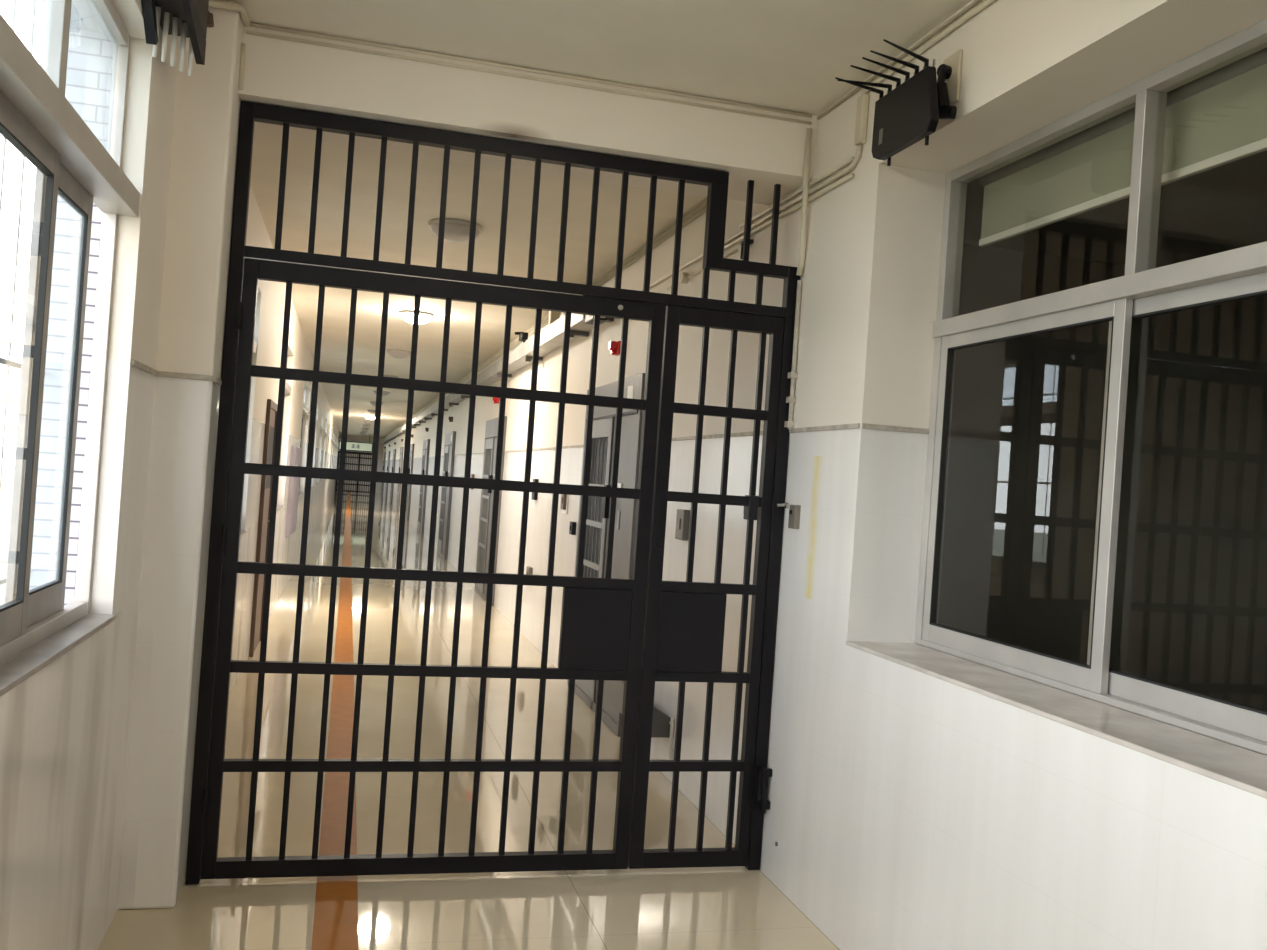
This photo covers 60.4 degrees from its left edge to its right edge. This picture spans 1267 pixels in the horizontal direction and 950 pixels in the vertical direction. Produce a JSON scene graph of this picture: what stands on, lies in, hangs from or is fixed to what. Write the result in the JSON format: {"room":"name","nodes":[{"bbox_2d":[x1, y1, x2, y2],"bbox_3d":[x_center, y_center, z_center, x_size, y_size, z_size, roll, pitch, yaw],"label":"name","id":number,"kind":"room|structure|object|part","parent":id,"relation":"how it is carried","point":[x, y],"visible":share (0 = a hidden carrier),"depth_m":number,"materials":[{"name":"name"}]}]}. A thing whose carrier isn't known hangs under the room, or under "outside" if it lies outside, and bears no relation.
{"room":"prison interior","nodes":[
{"label":"prison interior","id":0,"kind":"room"},
{"bbox_2d":[29,0,113,604],"bbox_3d":[-8.172,-0.112,28.005,0.149,3.787,66.000,4,0,-15],"label":"wall","id":1,"kind":"structure","parent":0,"point":[90,48],"depth_m":3.19,"materials":[{"name":"white tile"}]},
{"bbox_2d":[0,0,339,949],"bbox_3d":[-8.036,-0.293,28.038,0.105,3.207,66.000,4,0,-15],"label":"wall","id":2,"kind":"structure","parent":0,"point":[65,728],"depth_m":3.23,"materials":[{"name":"paint"}]},
{"bbox_2d":[0,614,115,696],"bbox_3d":[-1.193,0.435,1.772,0.074,0.016,3.000,4,0,-15],"label":"window sill","id":3,"kind":"structure","parent":2,"relation":"attached to","point":[23,666],"depth_m":2.60,"materials":[{"name":"grey stone"}]},
{"bbox_2d":[0,0,139,663],"bbox_3d":[-1.228,-0.406,1.753,0.230,1.765,3.000,4,0,-15],"label":"window","id":4,"kind":"structure","parent":2,"relation":"in","point":[71,164],"depth_m":2.61,"materials":[{"name":"metal"}]},
{"bbox_2d":[0,0,45,584],"bbox_3d":[-1.334,-0.413,1.726,0.012,1.765,3.000,4,0,-15],"label":"security grille","id":5,"kind":"object","parent":4,"relation":"attached to","point":[8,363],"depth_m":2.85,"materials":[{"name":"white metal"}]},
{"bbox_3d":[-1.227,-0.186,1.882,0.018,1.141,1.445,4,0,-15],"label":"sash","id":6,"kind":"part","parent":4,"relation":"part of","materials":[{"name":"grey metal"}]},
{"bbox_3d":[-1.478,-0.197,2.767,0.018,1.141,0.487,4,0,-15],"label":"sash","id":7,"kind":"part","parent":4,"relation":"part of","materials":[{"name":"grey metal"}]},
{"bbox_2d":[131,359,157,375],"bbox_3d":[-1.546,-0.338,3.446,0.009,0.018,0.415,4,0,-15],"label":"trim","id":8,"kind":"structure","parent":2,"relation":"attached to","point":[134,363],"depth_m":3.41,"materials":[{"name":"paint"}]},
{"bbox_2d":[141,0,208,75],"bbox_3d":[-1.347,-1.378,3.194,0.126,0.311,0.430,4,0,-15],"label":"signal jammer","id":9,"kind":"object","parent":2,"relation":"attached to","point":[185,19],"visible":1,"depth_m":3.22,"materials":[{"name":"black plastic"}]},
{"bbox_2d":[158,371,212,380],"bbox_3d":[-1.518,-0.335,3.678,0.180,0.018,0.008,4,0,-15],"label":"trim","id":10,"kind":"structure","parent":2,"relation":"attached to","point":[160,373],"depth_m":3.68,"materials":[{"name":"tile"}]},
{"bbox_2d":[253,341,256,353],"bbox_3d":[-2.515,-0.402,6.673,0.230,1.650,1.230,4,0,-15],"label":"window","id":11,"kind":"structure","parent":2,"relation":"in","point":[255,343],"depth_m":7.21,"materials":[{"name":"glass"}]},
{"bbox_2d":[249,399,277,656],"bbox_3d":[-2.971,0.407,8.821,0.070,1.998,0.840,4,0,-15],"label":"door","id":12,"kind":"structure","parent":2,"relation":"in","point":[271,410],"depth_m":8.67,"materials":[{"name":"metal"}]},
{"bbox_3d":[-2.947,-0.142,8.821,0.006,0.500,0.520,4,0,-15],"label":"panel","id":13,"kind":"part","parent":12,"relation":"part of","materials":[{"name":"wood"}]},
{"bbox_2d":[276,505,284,511],"bbox_3d":[-3.551,0.336,10.819,0.074,0.016,1.600,4,0,-15],"label":"window sill","id":14,"kind":"structure","parent":2,"relation":"attached to","point":[279,507],"depth_m":11.17,"materials":[{"name":"grey stone"}]},
{"bbox_2d":[277,356,290,504],"bbox_3d":[-3.590,-0.448,10.800,0.230,1.650,1.600,4,0,-15],"label":"window","id":15,"kind":"structure","parent":2,"relation":"in","point":[287,386],"depth_m":11.54,"materials":[{"name":"metal"}]},
{"bbox_2d":[285,446,301,537],"bbox_3d":[-4.076,0.181,13.083,0.058,1.040,1.550,4,0,-15],"label":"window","id":16,"kind":"structure","parent":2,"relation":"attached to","point":[296,452],"depth_m":12.38,"materials":[{"name":"white"}]},
{"bbox_3d":[-3.951,0.187,12.702,0.008,0.960,0.670,4,0,-15],"label":"door","id":17,"kind":"part","parent":16,"relation":"part of","materials":[{"name":"white"}]},
{"bbox_3d":[-4.127,0.179,13.380,0.008,0.960,0.670,4,0,-15],"label":"door","id":18,"kind":"part","parent":16,"relation":"part of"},
{"bbox_2d":[299,384,308,490],"bbox_3d":[-4.813,-0.500,15.493,0.230,1.650,2.300,4,0,-15],"label":"window","id":19,"kind":"structure","parent":2,"relation":"in","point":[305,410],"depth_m":16.54,"materials":[{"name":"metal"}]},
{"bbox_2d":[118,6,242,908],"bbox_3d":[-1.633,-0.078,3.950,0.230,3.086,0.570,4,0,-15],"label":"wall pillar","id":20,"kind":"structure","parent":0,"point":[207,101],"depth_m":3.69,"materials":[{"name":"paint"}]},
{"bbox_2d":[207,10,213,26],"bbox_3d":[-1.436,-1.545,3.675,0.041,0.061,0.030,4,0,-15],"label":"wall hook","id":21,"kind":"object","parent":20,"relation":"attached to","point":[210,22],"visible":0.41,"depth_m":3.67,"materials":[{"name":"brown metal"}]},
{"bbox_2d":[212,376,221,384],"bbox_3d":[-1.451,-0.329,3.794,0.009,0.018,0.199,4,0,-15],"label":"trim","id":22,"kind":"structure","parent":20,"relation":"attached to","point":[215,379],"depth_m":3.76,"materials":[{"name":"tile"}]},
{"bbox_2d":[208,0,250,26],"bbox_3d":[-1.216,-1.579,2.922,0.209,0.030,1.781,4,0,-15],"label":"conduit","id":23,"kind":"object","parent":20,"relation":"attached to","point":[237,7],"visible":0.91,"depth_m":3.68,"materials":[{"name":"beige plastic"}]},
{"bbox_2d":[238,43,245,89],"bbox_3d":[-1.383,-1.442,3.843,0.018,0.160,0.017,4,0,-15],"label":"conduit","id":24,"kind":"object","parent":20,"relation":"attached to","point":[243,45],"visible":1,"depth_m":3.83,"materials":[{"name":"beige plastic"}]},
{"bbox_2d":[337,434,383,492],"bbox_3d":[-15.227,-0.575,60.369,3.087,3.187,0.200,4,0,-15],"label":"wall","id":25,"kind":"structure","parent":0,"point":[353,438],"depth_m":60.33,"materials":[{"name":"paint"}]},
{"bbox_2d":[97,491,839,949],"bbox_3d":[-6.804,1.341,28.378,2.707,0.120,66.000,4,0,-15],"label":"floor","id":26,"kind":"structure","parent":0,"point":[732,907],"depth_m":4.85,"materials":[{"name":"beige tile"}]},
{"bbox_2d":[311,492,357,949],"bbox_3d":[-7.365,1.242,28.080,0.145,0.005,65.690,4,0,-15],"label":"floor stripe","id":27,"kind":"structure","parent":26,"relation":"on","point":[335,924],"depth_m":4.90,"materials":[{"name":"brown tile"}]},
{"bbox_2d":[335,451,371,492],"bbox_3d":[-14.356,-0.125,56.405,2.010,2.146,0.080,4,0,-15],"label":"gate","id":28,"kind":"object","parent":26,"relation":"on","point":[347,452],"visible":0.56,"depth_m":56.38,"materials":[{"name":"black metal"}]},
{"bbox_2d":[41,0,971,437],"bbox_3d":[-6.690,-1.855,28.372,3.450,0.100,66.000,4,0,-15],"label":"ceiling","id":29,"kind":"structure","parent":0,"point":[789,55],"depth_m":5.22,"materials":[{"name":"paint"}]},
{"bbox_2d":[338,437,372,451],"bbox_3d":[-14.214,-1.674,55.783,1.720,0.916,0.082,4,0,-15],"label":"hanging sign","id":30,"kind":"object","parent":29,"relation":"hanging from","point":[351,446],"visible":0.87,"depth_m":55.78,"materials":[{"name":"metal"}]},
{"bbox_2d":[373,390,389,395],"bbox_3d":[-5.255,-1.693,22.702,0.340,0.104,0.340,4,0,-15],"label":"ceiling lamp","id":31,"kind":"object","parent":29,"relation":"attached to","point":[384,393],"visible":0.61,"depth_m":22.60,"materials":[{"name":"plastic"}]},
{"bbox_2d":[387,349,410,358],"bbox_3d":[-3.124,-1.603,14.526,0.340,0.104,0.340,4,0,-15],"label":"ceiling lamp","id":32,"kind":"object","parent":29,"relation":"attached to","point":[399,354],"visible":0.98,"depth_m":14.41,"materials":[{"name":"plastic"}]},
{"bbox_3d":[-3.126,-1.589,14.525,0.304,0.075,0.304,4,0,-15],"label":"lamp shade","id":33,"kind":"part","parent":32,"relation":"part of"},
{"bbox_2d":[399,310,433,323],"bbox_3d":[-2.166,-1.563,10.849,0.340,0.104,0.340,4,0,-15],"label":"ceiling lamp","id":34,"kind":"object","parent":29,"relation":"attached to","point":[407,315],"visible":0.73,"depth_m":10.74,"materials":[{"name":"glass"}]},
{"bbox_3d":[-2.167,-1.548,10.848,0.304,0.075,0.304,4,0,-15],"label":"lamp shade","id":35,"kind":"part","parent":34,"relation":"part of","materials":[{"name":"white plastic"}]},
{"bbox_2d":[428,218,482,241],"bbox_3d":[-1.120,-1.518,6.833,0.340,0.104,0.340,4,0,-15],"label":"ceiling lamp","id":36,"kind":"object","parent":29,"relation":"attached to","point":[456,230],"visible":0.78,"depth_m":6.72,"materials":[{"name":"plastic"}]},
{"bbox_3d":[-1.121,-1.504,6.833,0.304,0.075,0.304,4,0,-15],"label":"lamp shade","id":37,"kind":"part","parent":36,"relation":"part of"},
{"bbox_2d":[238,21,817,204],"bbox_3d":[-0.474,-1.414,4.346,2.387,0.256,0.480,4,0,-15],"label":"beam","id":38,"kind":"structure","parent":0,"point":[769,152],"depth_m":4.15,"materials":[{"name":"paint"}]},
{"bbox_2d":[245,30,811,124],"bbox_3d":[-0.328,-1.496,4.128,2.167,0.011,0.012,4,0,-15],"label":"conduit","id":39,"kind":"object","parent":38,"relation":"attached to","point":[246,31],"visible":1,"depth_m":4.10,"materials":[{"name":"beige plastic"}]},
{"bbox_2d":[250,23,811,117],"bbox_3d":[-0.326,-1.524,4.128,2.167,0.011,0.012,4,0,-15],"label":"conduit","id":40,"kind":"object","parent":38,"relation":"attached to","point":[251,24],"visible":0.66,"depth_m":4.10,"materials":[{"name":"beige plastic"}]},
{"bbox_2d":[380,0,1266,949],"bbox_3d":[-5.516,-0.176,28.696,0.333,3.087,66.000,4,0,-15],"label":"wall","id":41,"kind":"structure","parent":0,"point":[915,810],"depth_m":3.86,"materials":[{"name":"paint"}]},
{"bbox_2d":[381,452,385,495],"bbox_3d":[-12.862,-0.059,55.937,0.087,2.218,1.600,4,0,-15],"label":"door","id":42,"kind":"structure","parent":41,"relation":"in","point":[384,452],"depth_m":55.17,"materials":[{"name":"metal"}]},
{"bbox_2d":[385,451,389,499],"bbox_3d":[-11.281,0.007,49.870,0.087,2.218,1.600,4,0,-15],"label":"door","id":43,"kind":"structure","parent":41,"relation":"in","point":[388,460],"depth_m":49.11,"materials":[{"name":"metal"}]},
{"bbox_2d":[390,449,395,504],"bbox_3d":[-9.700,0.074,43.803,0.087,2.218,1.600,4,0,-15],"label":"door","id":44,"kind":"structure","parent":41,"relation":"in","point":[394,450],"depth_m":43.05,"materials":[{"name":"metal"}]},
{"bbox_2d":[396,447,403,511],"bbox_3d":[-8.119,0.141,37.736,0.087,2.218,1.600,4,0,-15],"label":"door","id":45,"kind":"structure","parent":41,"relation":"in","point":[401,448],"depth_m":37.32,"materials":[{"name":"metal"}]},
{"bbox_2d":[405,444,413,521],"bbox_3d":[-6.538,0.208,31.669,0.087,2.218,1.600,4,0,-15],"label":"door","id":46,"kind":"structure","parent":41,"relation":"in","point":[409,486],"depth_m":31.18,"materials":[{"name":"metal"}]},
{"bbox_2d":[417,439,429,535],"bbox_3d":[-4.957,0.275,25.602,0.087,2.218,1.600,4,0,-15],"label":"door","id":47,"kind":"structure","parent":41,"relation":"in","point":[426,443],"depth_m":25.32,"materials":[{"name":"metal"}]},
{"bbox_2d":[437,431,455,559],"bbox_3d":[-3.376,0.342,19.535,0.087,2.218,1.600,4,0,-15],"label":"door","id":48,"kind":"structure","parent":41,"relation":"in","point":[450,438],"depth_m":19.29,"materials":[{"name":"metal"}]},
{"bbox_2d":[474,416,506,605],"bbox_3d":[-1.795,0.409,13.468,0.087,2.218,1.600,4,0,-15],"label":"door","id":49,"kind":"structure","parent":41,"relation":"in","point":[491,430],"depth_m":13.53,"materials":[{"name":"metal"}]},
{"bbox_2d":[185,101,799,883],"bbox_3d":[-0.443,0.135,4.194,2.214,2.820,0.134,4,0,-15],"label":"gate","id":50,"kind":"object","parent":41,"relation":"attached to","point":[639,631],"visible":1,"depth_m":4.21,"materials":[{"name":"black metal"}]},
{"bbox_3d":[-0.770,1.103,4.135,1.485,0.040,0.034,4,0,-15],"label":"cross rail","id":51,"kind":"part","parent":50,"relation":"part of","materials":[{"name":"black metal"}]},
{"bbox_3d":[-0.746,0.744,4.137,1.485,0.040,0.034,4,0,-15],"label":"cross rail","id":52,"kind":"part","parent":50,"relation":"part of","materials":[{"name":"black metal"}]},
{"bbox_3d":[-0.721,0.385,4.140,1.485,0.040,0.034,4,0,-15],"label":"cross rail","id":53,"kind":"part","parent":50,"relation":"part of","materials":[{"name":"black metal"}]},
{"bbox_3d":[-0.697,0.026,4.142,1.485,0.040,0.034,4,0,-15],"label":"cross rail","id":54,"kind":"part","parent":50,"relation":"part of","materials":[{"name":"black metal"}]},
{"bbox_3d":[-0.672,-0.329,4.144,1.485,0.040,0.034,4,0,-15],"label":"cross rail","id":55,"kind":"part","parent":50,"relation":"part of","materials":[{"name":"black metal"}]},
{"bbox_3d":[-0.150,0.605,4.292,0.275,0.318,0.040,4,0,-15],"label":"lock panel","id":56,"kind":"part","parent":50,"relation":"part of","materials":[{"name":"black paint"}]},
{"bbox_3d":[0.101,0.267,4.329,0.035,0.040,0.006,4,0,-15],"label":"lock plate","id":57,"kind":"part","parent":50,"relation":"part of","materials":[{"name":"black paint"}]},
{"bbox_3d":[0.229,0.632,4.391,0.277,0.318,0.040,4,0,-15],"label":"lock panel","id":58,"kind":"part","parent":50,"relation":"part of","materials":[{"name":"black paint"}]},
{"bbox_3d":[0.252,1.175,4.402,0.401,0.040,0.034,4,0,-15],"label":"cross rail","id":59,"kind":"part","parent":50,"relation":"part of","materials":[{"name":"black metal"}]},
{"bbox_3d":[0.277,0.816,4.404,0.401,0.040,0.034,4,0,-15],"label":"cross rail","id":60,"kind":"part","parent":50,"relation":"part of","materials":[{"name":"black metal"}]},
{"bbox_3d":[0.301,0.457,4.407,0.401,0.040,0.034,4,0,-15],"label":"cross rail","id":61,"kind":"part","parent":50,"relation":"part of","materials":[{"name":"black metal"}]},
{"bbox_3d":[0.326,0.098,4.409,0.401,0.040,0.034,4,0,-15],"label":"cross rail","id":62,"kind":"part","parent":50,"relation":"part of","materials":[{"name":"black metal"}]},
{"bbox_3d":[0.350,-0.257,4.412,0.401,0.040,0.034,4,0,-15],"label":"cross rail","id":63,"kind":"part","parent":50,"relation":"part of","materials":[{"name":"black metal"}]},
{"bbox_2d":[381,311,604,443],"bbox_3d":[-6.816,-1.560,33.019,0.180,0.441,51.950,4,0,-15],"label":"cable tray","id":64,"kind":"object","parent":41,"relation":"attached to","point":[551,337],"visible":0.6,"depth_m":10.74,"materials":[{"name":"grey paint"}]},
{"bbox_2d":[515,332,527,342],"bbox_3d":[-1.110,-1.361,10.782,0.116,0.136,0.225,4,0,-15],"label":"camera","id":65,"kind":"object","parent":64,"relation":"on","point":[523,336],"visible":0.97,"depth_m":10.71,"materials":[{"name":"black plastic"}]},
{"bbox_2d":[493,397,499,403],"bbox_3d":[-1.708,-0.935,13.527,0.077,0.096,0.120,4,0,-15],"label":"light","id":66,"kind":"object","parent":41,"relation":"attached to","point":[496,400],"visible":0.63,"depth_m":13.49,"materials":[{"name":"red plastic"}]},
{"bbox_2d":[526,566,532,574],"bbox_3d":[-0.996,0.955,10.354,0.042,0.160,0.160,4,0,-15],"label":"wall outlet","id":67,"kind":"object","parent":41,"relation":"attached to","point":[529,570],"visible":0.45,"depth_m":10.30,"materials":[{"name":"white plastic"}]},
{"bbox_2d":[532,479,538,499],"bbox_3d":[-0.940,0.137,10.360,0.042,0.200,0.140,4,0,-15],"label":"switch box","id":68,"kind":"object","parent":41,"relation":"attached to","point":[534,495],"visible":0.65,"depth_m":10.30,"materials":[{"name":"plastic"}]},
{"bbox_2d":[504,445,582,451],"bbox_3d":[-0.919,-0.247,10.449,0.009,0.018,4.610,4,0,-15],"label":"trim","id":69,"kind":"structure","parent":41,"relation":"attached to","point":[573,446],"depth_m":9.92,"materials":[{"name":"tile"}]},
{"bbox_2d":[385,207,706,437],"bbox_3d":[-6.402,-1.687,31.772,0.020,0.019,55.570,4,0,-15],"label":"conduit","id":70,"kind":"object","parent":41,"relation":"attached to","point":[701,212],"visible":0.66,"depth_m":7.25,"materials":[{"name":"white plastic"}]},
{"bbox_2d":[385,197,706,436],"bbox_3d":[-6.398,-1.743,31.772,0.020,0.019,55.570,4,0,-15],"label":"conduit","id":71,"kind":"object","parent":41,"relation":"attached to","point":[704,200],"visible":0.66,"depth_m":7.32,"materials":[{"name":"white plastic"}]},
{"bbox_2d":[386,202,706,436],"bbox_3d":[-6.400,-1.715,31.772,0.020,0.019,55.570,4,0,-15],"label":"conduit","id":72,"kind":"object","parent":41,"relation":"attached to","point":[704,205],"visible":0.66,"depth_m":7.25,"materials":[{"name":"white plastic"}]},
{"bbox_2d":[560,494,568,513],"bbox_3d":[-0.571,0.212,8.928,0.042,0.210,0.192,4,0,-15],"label":"switch box","id":73,"kind":"object","parent":41,"relation":"attached to","point":[564,498],"visible":0.69,"depth_m":8.87,"materials":[{"name":"white plastic"}]},
{"bbox_2d":[569,521,575,534],"bbox_3d":[-0.479,0.416,8.520,0.042,0.100,0.100,4,0,-15],"label":"switch box","id":74,"kind":"object","parent":41,"relation":"attached to","point":[572,528],"visible":1,"depth_m":8.47,"materials":[{"name":"plastic"}]},
{"bbox_2d":[585,315,613,324],"bbox_3d":[-0.222,-1.121,7.686,0.177,0.090,0.310,4,0,-15],"label":"camera","id":75,"kind":"object","parent":41,"relation":"attached to","point":[589,319],"visible":0.28,"depth_m":7.70,"materials":[{"name":"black plastic"}]},
{"bbox_3d":[-0.186,-1.113,7.742,0.077,0.040,0.080,4,0,-15],"label":"arm","id":76,"kind":"part","parent":75,"relation":"part of","materials":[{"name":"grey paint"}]},
{"bbox_2d":[567,373,644,736],"bbox_3d":[-0.213,0.476,7.401,0.087,2.218,1.600,4,0,-15],"label":"door","id":77,"kind":"structure","parent":41,"relation":"in","point":[603,431],"depth_m":7.23,"materials":[{"name":"grey paint"}]},
{"bbox_3d":[-0.020,-0.511,6.893,0.005,0.110,0.140,4,0,-15],"label":"number plate","id":78,"kind":"part","parent":77,"relation":"part of","materials":[{"name":"white plastic"}]},
{"bbox_2d":[609,341,620,355],"bbox_3d":[-0.127,-0.868,7.460,0.077,0.096,0.120,4,0,-15],"label":"light","id":79,"kind":"object","parent":41,"relation":"attached to","point":[614,346],"visible":0.87,"depth_m":7.43,"materials":[{"name":"red plastic"}]},
{"bbox_2d":[609,680,673,758],"bbox_3d":[0.037,1.338,6.117,0.139,0.279,0.890,4,0,-15],"label":"metal box","id":80,"kind":"object","parent":41,"relation":"attached to","point":[662,724],"visible":0.58,"depth_m":5.73,"materials":[{"name":"grey paint"}]},
{"bbox_2d":[675,509,689,540],"bbox_3d":[0.255,0.262,5.754,0.042,0.160,0.130,4,0,-15],"label":"switch box","id":81,"kind":"object","parent":41,"relation":"attached to","point":[682,518],"visible":1,"depth_m":5.70,"materials":[{"name":"grey metal"}]},
{"bbox_2d":[679,272,688,283],"bbox_3d":[0.282,-1.092,6.035,0.037,0.064,0.064,4,0,-15],"label":"junction box","id":82,"kind":"object","parent":41,"relation":"attached to","point":[683,279],"visible":1,"depth_m":6.01,"materials":[{"name":"white plastic"}]},
{"bbox_2d":[666,249,737,289],"bbox_3d":[0.348,-1.089,5.825,0.014,0.013,1.200,4,0,-15],"label":"conduit","id":83,"kind":"object","parent":41,"relation":"attached to","point":[736,250],"visible":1,"depth_m":5.79,"materials":[{"name":"white plastic"}]},
{"bbox_2d":[672,431,762,440],"bbox_3d":[0.354,-0.193,5.563,0.009,0.018,2.130,4,0,-15],"label":"trim","id":84,"kind":"structure","parent":41,"relation":"attached to","point":[761,432],"depth_m":5.36,"materials":[{"name":"tile"}]},
{"bbox_2d":[740,239,753,258],"bbox_3d":[0.528,-1.047,5.077,0.037,0.090,0.080,4,0,-15],"label":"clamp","id":85,"kind":"object","parent":41,"relation":"attached to","point":[751,240],"visible":0.39,"depth_m":5.10,"materials":[{"name":"metal"}]},
{"bbox_2d":[640,145,861,290],"bbox_3d":[0.323,-1.191,5.916,0.021,0.080,4.009,4,0,-15],"label":"conduit","id":86,"kind":"object","parent":41,"relation":"attached to","point":[852,166],"visible":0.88,"depth_m":4.58,"materials":[{"name":"white plastic"}]},
{"bbox_2d":[724,173,853,249],"bbox_3d":[0.621,-1.120,4.759,0.018,0.017,1.500,4,0,-15],"label":"conduit","id":87,"kind":"object","parent":41,"relation":"attached to","point":[849,176],"visible":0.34,"depth_m":4.52,"materials":[{"name":"beige plastic"}]},
{"bbox_2d":[784,280,801,428],"bbox_3d":[0.656,-0.491,4.447,0.030,0.610,0.034,4,0,-15],"label":"conduit","id":88,"kind":"object","parent":41,"relation":"attached to","point":[793,375],"visible":1,"depth_m":4.44,"materials":[{"name":"plastic"}]},
{"bbox_2d":[788,504,800,528],"bbox_3d":[0.639,0.166,4.339,0.032,0.095,0.060,4,0,-15],"label":"box","id":89,"kind":"object","parent":41,"relation":"attached to","point":[794,510],"visible":1,"depth_m":4.31,"materials":[{"name":"grey metal"}]},
{"bbox_2d":[739,156,853,227],"bbox_3d":[0.663,-1.179,4.614,0.018,0.017,1.200,4,0,-15],"label":"conduit","id":90,"kind":"object","parent":41,"relation":"attached to","point":[846,162],"visible":0.94,"depth_m":4.40,"materials":[{"name":"beige plastic"}]},
{"bbox_2d":[796,128,811,275],"bbox_3d":[0.696,-1.103,4.417,0.031,0.584,0.086,4,0,7],"label":"conduit","id":91,"kind":"object","parent":41,"relation":"attached to","point":[808,130],"visible":1,"depth_m":4.39,"materials":[{"name":"beige plastic"}]},
{"bbox_2d":[789,423,859,432],"bbox_3d":[0.720,-0.178,4.159,0.009,0.018,0.629,4,0,-15],"label":"trim","id":92,"kind":"structure","parent":41,"relation":"attached to","point":[855,425],"depth_m":4.12,"materials":[{"name":"tile"}]},
{"bbox_2d":[854,94,868,145],"bbox_3d":[0.835,-1.299,3.983,0.028,0.180,0.055,4,0,-15],"label":"junction box","id":93,"kind":"object","parent":41,"relation":"attached to","point":[863,100],"visible":1,"depth_m":3.96,"materials":[{"name":"beige plastic"}]},
{"bbox_2d":[862,423,928,433],"bbox_3d":[0.934,-0.165,3.877,0.262,0.018,0.008,4,0,-15],"label":"trim","id":94,"kind":"structure","parent":41,"relation":"attached to","point":[864,425],"depth_m":3.87,"materials":[{"name":"tile"}]},
{"bbox_2d":[835,39,962,165],"bbox_3d":[0.823,-1.166,3.389,0.343,0.315,0.452,4,0,-15],"label":"signal jammer","id":95,"kind":"object","parent":41,"relation":"attached to","point":[910,112],"visible":1,"depth_m":3.38,"materials":[{"name":"black plastic"}]},
{"bbox_3d":[0.992,-1.232,3.397,0.012,0.160,0.100,4,0,-15],"label":"mounting plate","id":96,"kind":"part","parent":95,"relation":"part of","materials":[{"name":"beige plastic"}]},
{"bbox_2d":[817,0,981,119],"bbox_3d":[1.730,-1.397,0.609,0.014,0.013,7.815,4,0,-15],"label":"conduit","id":97,"kind":"object","parent":41,"relation":"attached to","point":[975,2],"visible":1,"depth_m":3.63,"materials":[{"name":"beige plastic"}]},
{"bbox_2d":[861,0,994,94],"bbox_3d":[1.774,-1.360,0.410,0.021,0.029,7.408,4,0,-15],"label":"conduit","id":98,"kind":"object","parent":41,"relation":"attached to","point":[985,3],"visible":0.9,"depth_m":3.46,"materials":[{"name":"beige plastic"}]},
{"bbox_2d":[846,641,1266,798],"bbox_3d":[1.264,0.617,2.394,0.269,0.014,3.062,4,0,-15],"label":"sill","id":99,"kind":"structure","parent":41,"relation":"attached to","point":[1235,766],"depth_m":2.71,"materials":[{"name":"white stone"}]},
{"bbox_2d":[915,19,1266,754],"bbox_3d":[1.479,-0.222,2.440,0.076,1.690,3.060,4,0,-15],"label":"window","id":100,"kind":"structure","parent":41,"relation":"in","point":[1145,290],"depth_m":2.98,"materials":[{"name":"metal"}]},
{"bbox_3d":[1.192,0.052,3.415,0.024,1.078,0.950,4,0,-15],"label":"sash","id":101,"kind":"part","parent":100,"relation":"part of","materials":[{"name":"metal"}]},
{"bbox_2d":[978,107,1134,246],"bbox_3d":[1.355,-0.926,3.509,0.060,0.259,0.803,4,0,-15],"label":"roller blind","id":102,"kind":"object","parent":100,"relation":"attached to","point":[1089,169],"depth_m":3.46,"materials":[{"name":"white fabric"}]},
{"bbox_3d":[1.469,0.064,2.471,0.024,1.078,1.220,4,0,-15],"label":"sash","id":103,"kind":"part","parent":100,"relation":"part of","materials":[{"name":"metal"}]},
{"bbox_2d":[1161,47,1266,185],"bbox_3d":[1.532,-0.919,2.828,0.060,0.259,0.356,4,0,-15],"label":"roller blind","id":104,"kind":"object","parent":100,"relation":"attached to","point":[1216,118],"depth_m":2.84,"materials":[{"name":"white fabric"}]},
{"bbox_2d":[938,150,1266,710],"bbox_3d":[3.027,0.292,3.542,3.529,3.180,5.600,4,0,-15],"label":"window glass","id":105,"kind":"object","parent":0,"point":[1190,599],"depth_m":6.21,"materials":[{"name":"glass"}]},
{"label":"outside","id":106,"kind":"structure","parent":0,"visible":0},
{"bbox_2d":[0,467,13,604],"bbox_3d":[-37.041,-0.193,20.481,58.800,0.100,130.000,4,0,-15],"label":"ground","id":107,"kind":"structure","parent":106,"point":[7,472],"depth_m":29.47,"materials":[{"name":"white"}]}
]}

